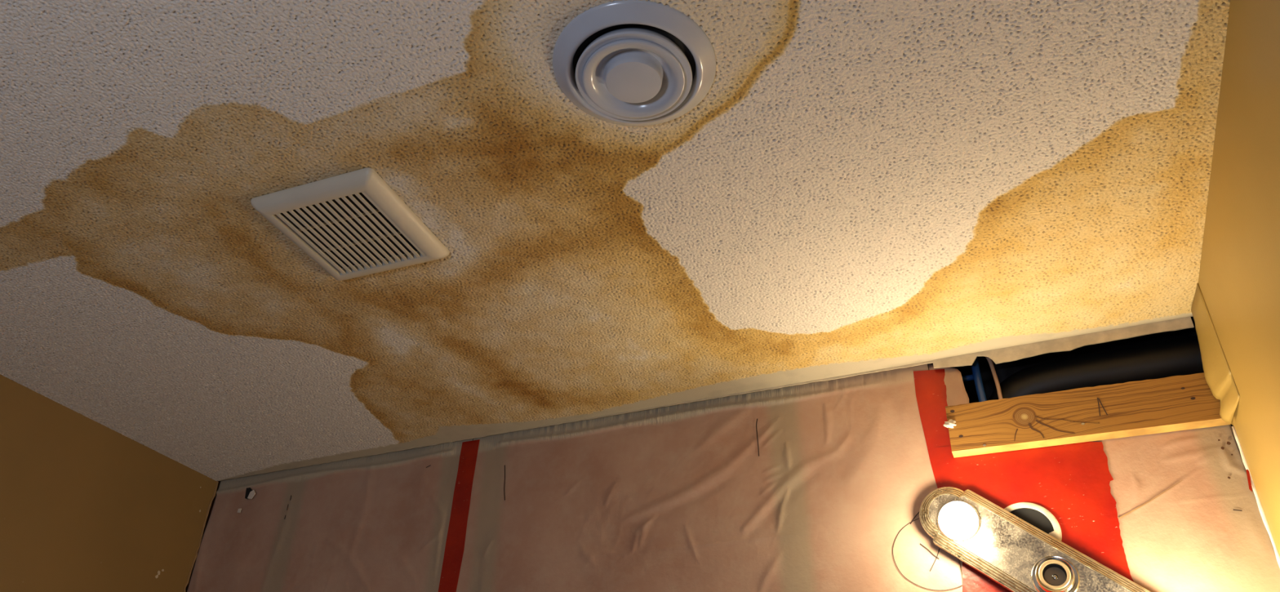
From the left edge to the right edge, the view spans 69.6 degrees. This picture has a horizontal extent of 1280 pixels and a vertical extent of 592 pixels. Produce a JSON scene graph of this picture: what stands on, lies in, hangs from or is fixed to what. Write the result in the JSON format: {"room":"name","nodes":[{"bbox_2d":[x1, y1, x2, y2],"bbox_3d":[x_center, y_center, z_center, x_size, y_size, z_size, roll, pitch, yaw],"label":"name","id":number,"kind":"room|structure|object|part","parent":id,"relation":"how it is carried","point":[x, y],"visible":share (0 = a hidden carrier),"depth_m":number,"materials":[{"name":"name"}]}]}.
{"room":"bathroom","nodes":[
{"label":"bathroom","id":0,"kind":"room"},
{"bbox_2d":[0,373,218,591],"bbox_3d":[-1.910,0.824,1.010,0.202,2.510,3.363,-12,-36,20],"label":"wall","id":1,"kind":"structure","parent":0,"point":[86,505],"depth_m":2.30,"materials":[{"name":"beige paint"}]},
{"bbox_2d":[0,0,1230,480],"bbox_3d":[-0.683,-0.512,1.084,2.726,0.014,3.063,-12,-36,20],"label":"ceiling","id":2,"kind":"structure","parent":0,"point":[855,186],"depth_m":1.56,"materials":[{"name":"white paint"}]},
{"bbox_2d":[250,167,449,280],"bbox_3d":[-0.512,-0.114,1.641,0.253,0.020,0.253,-11,-36,19],"label":"ceiling vent","id":3,"kind":"object","parent":2,"relation":"in","point":[355,218],"visible":1,"depth_m":1.62,"materials":[{"name":"plastic"}]},
{"bbox_2d":[552,0,715,126],"bbox_3d":[-0.009,-0.313,1.305,0.233,0.036,0.233,-12,-36,20],"label":"ceiling vent","id":4,"kind":"object","parent":2,"relation":"in","point":[633,63],"visible":1,"depth_m":1.28,"materials":[{"name":"plastic"}]},
{"bbox_3d":[-0.009,-0.308,1.302,0.144,0.017,0.144,-12,-36,20],"label":"dish","id":5,"kind":"part","parent":4,"relation":"part of","materials":[{"name":"plastic"}]},
{"bbox_3d":[-0.009,-0.307,1.301,0.085,0.021,0.085,-12,-36,20],"label":"knob","id":6,"kind":"part","parent":4,"relation":"part of","materials":[{"name":"plastic"}]},
{"bbox_2d":[207,361,1045,577],"bbox_3d":[-0.050,1.325,1.700,2.937,2.560,0.244,-12,-36,20],"label":"wall","id":7,"kind":"structure","parent":0,"point":[988,380],"depth_m":2.13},
{"bbox_2d":[186,438,472,591],"bbox_3d":[-0.868,1.452,1.873,0.864,2.450,0.011,-12,-36,20],"label":"plastic sheet","id":8,"kind":"object","parent":7,"relation":"attached to","point":[380,522],"visible":0.97,"depth_m":2.43,"materials":[{"name":"plastic"}]},
{"bbox_2d":[217,360,933,480],"bbox_3d":[-0.302,0.339,2.325,2.028,0.010,0.002,-12,-36,20],"label":"trim","id":9,"kind":"structure","parent":7,"relation":"attached to","point":[931,361],"depth_m":2.13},
{"bbox_2d":[456,364,962,591],"bbox_3d":[0.061,1.252,1.522,1.160,2.450,0.012,-12,-36,20],"label":"plastic sheet","id":10,"kind":"object","parent":7,"relation":"attached to","point":[818,486],"visible":0.92,"depth_m":2.03,"materials":[{"name":"plastic"}]},
{"bbox_2d":[438,439,479,591],"bbox_3d":[-0.461,0.891,2.045,0.061,1.238,0.001,-12,-36,20],"label":"tape","id":11,"kind":"object","parent":10,"relation":"attached to","point":[455,538],"visible":1,"depth_m":2.27,"materials":[{"name":"red plastic"}]},
{"bbox_2d":[961,356,986,401],"bbox_3d":[0.706,0.238,1.934,0.068,0.315,0.026,-17,-38,26],"label":"pipe","id":12,"kind":"object","parent":7,"relation":"attached to","point":[976,375],"visible":0.37,"depth_m":1.96,"materials":[{"name":"blue metal"}]},
{"bbox_2d":[985,356,1002,399],"bbox_3d":[0.742,0.226,1.902,0.031,0.301,0.010,-12,-36,20],"label":"electrical cable","id":13,"kind":"object","parent":7,"relation":"attached to","point":[989,360],"visible":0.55,"depth_m":1.93,"materials":[{"name":"brown plastic"}]},
{"bbox_2d":[1004,502,1062,540],"bbox_3d":[0.723,0.443,1.722,0.120,0.120,0.010,-12,-36,20],"label":"electrical box","id":14,"kind":"object","parent":7,"relation":"attached to","point":[1037,515],"visible":0.4,"depth_m":1.73,"materials":[{"name":"white plastic"}]},
{"bbox_2d":[919,486,1151,591],"bbox_3d":[0.725,0.478,1.608,0.445,0.387,0.129,-12,-36,20],"label":"light bar","id":15,"kind":"object","parent":7,"relation":"attached to","point":[1015,553],"visible":1,"depth_m":1.68,"materials":[{"name":"metal"}]},
{"bbox_2d":[936,500,980,541],"bbox_3d":[0.602,0.422,1.744,0.079,0.079,0.022,-12,-36,20],"label":"bulb","id":16,"kind":"object","parent":15,"relation":"attached to","point":[940,536],"depth_m":1.75,"materials":[{"name":"white glass"}]},
{"bbox_3d":[0.588,0.415,1.702,0.070,0.070,0.089,-10,-16,17],"label":"bulb","id":17,"kind":"part","parent":15,"relation":"part of","materials":[{"name":"white glass"}]},
{"bbox_2d":[1031,555,1079,591],"bbox_3d":[0.732,0.494,1.625,0.079,0.079,0.022,-12,-36,20],"label":"socket","id":18,"kind":"object","parent":15,"relation":"attached to","point":[1049,573],"depth_m":1.63,"materials":[{"name":"grey"}]},
{"bbox_2d":[932,316,1194,368],"bbox_3d":[0.852,0.103,1.878,0.491,0.033,0.004,-12,-36,20],"label":"trim","id":19,"kind":"structure","parent":7,"relation":"attached to","point":[1011,353],"depth_m":1.87,"materials":[{"name":"beige wood"}]},
{"bbox_2d":[954,328,1186,375],"bbox_3d":[-0.641,-0.534,1.209,2.926,0.050,3.463,-12,-36,20],"label":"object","id":20,"kind":"structure","parent":7,"relation":"attached to","point":[984,364],"depth_m":2.06,"materials":[{"name":"black"}]},
{"bbox_2d":[942,372,1231,457],"bbox_3d":[0.845,0.229,1.782,0.495,0.105,0.040,-12,-36,20],"label":"wooden board","id":21,"kind":"object","parent":7,"relation":"attached to","point":[1186,402],"visible":0.98,"depth_m":1.77,"materials":[{"name":"brown wood"}]},
{"bbox_2d":[988,335,1204,399],"bbox_3d":[0.967,0.195,1.889,0.525,0.168,0.132,-16,-38,25],"label":"drain pipe","id":22,"kind":"object","parent":7,"relation":"in","point":[1180,356],"visible":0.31,"depth_m":1.87,"materials":[{"name":"black plastic"}]},
{"bbox_2d":[928,364,1279,591],"bbox_3d":[0.817,1.103,1.226,0.510,2.417,0.006,-12,-36,20],"label":"plastic sheet","id":23,"kind":"object","parent":7,"relation":"attached to","point":[1189,517],"visible":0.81,"depth_m":1.64,"materials":[{"name":"plastic"}]},
{"bbox_2d":[913,368,951,488],"bbox_3d":[0.546,0.679,1.660,0.324,1.228,0.001,-12,-36,20],"label":"tape","id":24,"kind":"object","parent":23,"relation":"attached to","point":[930,385],"visible":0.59,"depth_m":1.93,"materials":[{"name":"red plastic"}]},
{"bbox_2d":[936,441,1133,591],"bbox_3d":[0.745,0.525,1.660,0.326,0.596,0.001,-12,-36,20],"label":"tape","id":25,"kind":"object","parent":23,"relation":"attached to","point":[1071,481],"visible":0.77,"depth_m":1.75,"materials":[{"name":"red plastic"}]},
{"bbox_2d":[1246,469,1252,491],"bbox_3d":[1.069,0.324,1.615,0.010,0.041,0.001,-12,-36,20],"label":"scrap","id":26,"kind":"object","parent":7,"relation":"attached to","point":[1247,470],"visible":1,"depth_m":1.61,"materials":[{"name":"red plastic"}]},
{"bbox_2d":[1185,0,1279,567],"bbox_3d":[0.578,0.289,0.068,0.223,2.510,3.363,-12,-36,20],"label":"wall","id":27,"kind":"structure","parent":0,"point":[1235,308],"depth_m":1.37,"materials":[{"name":"paint"}]}
]}

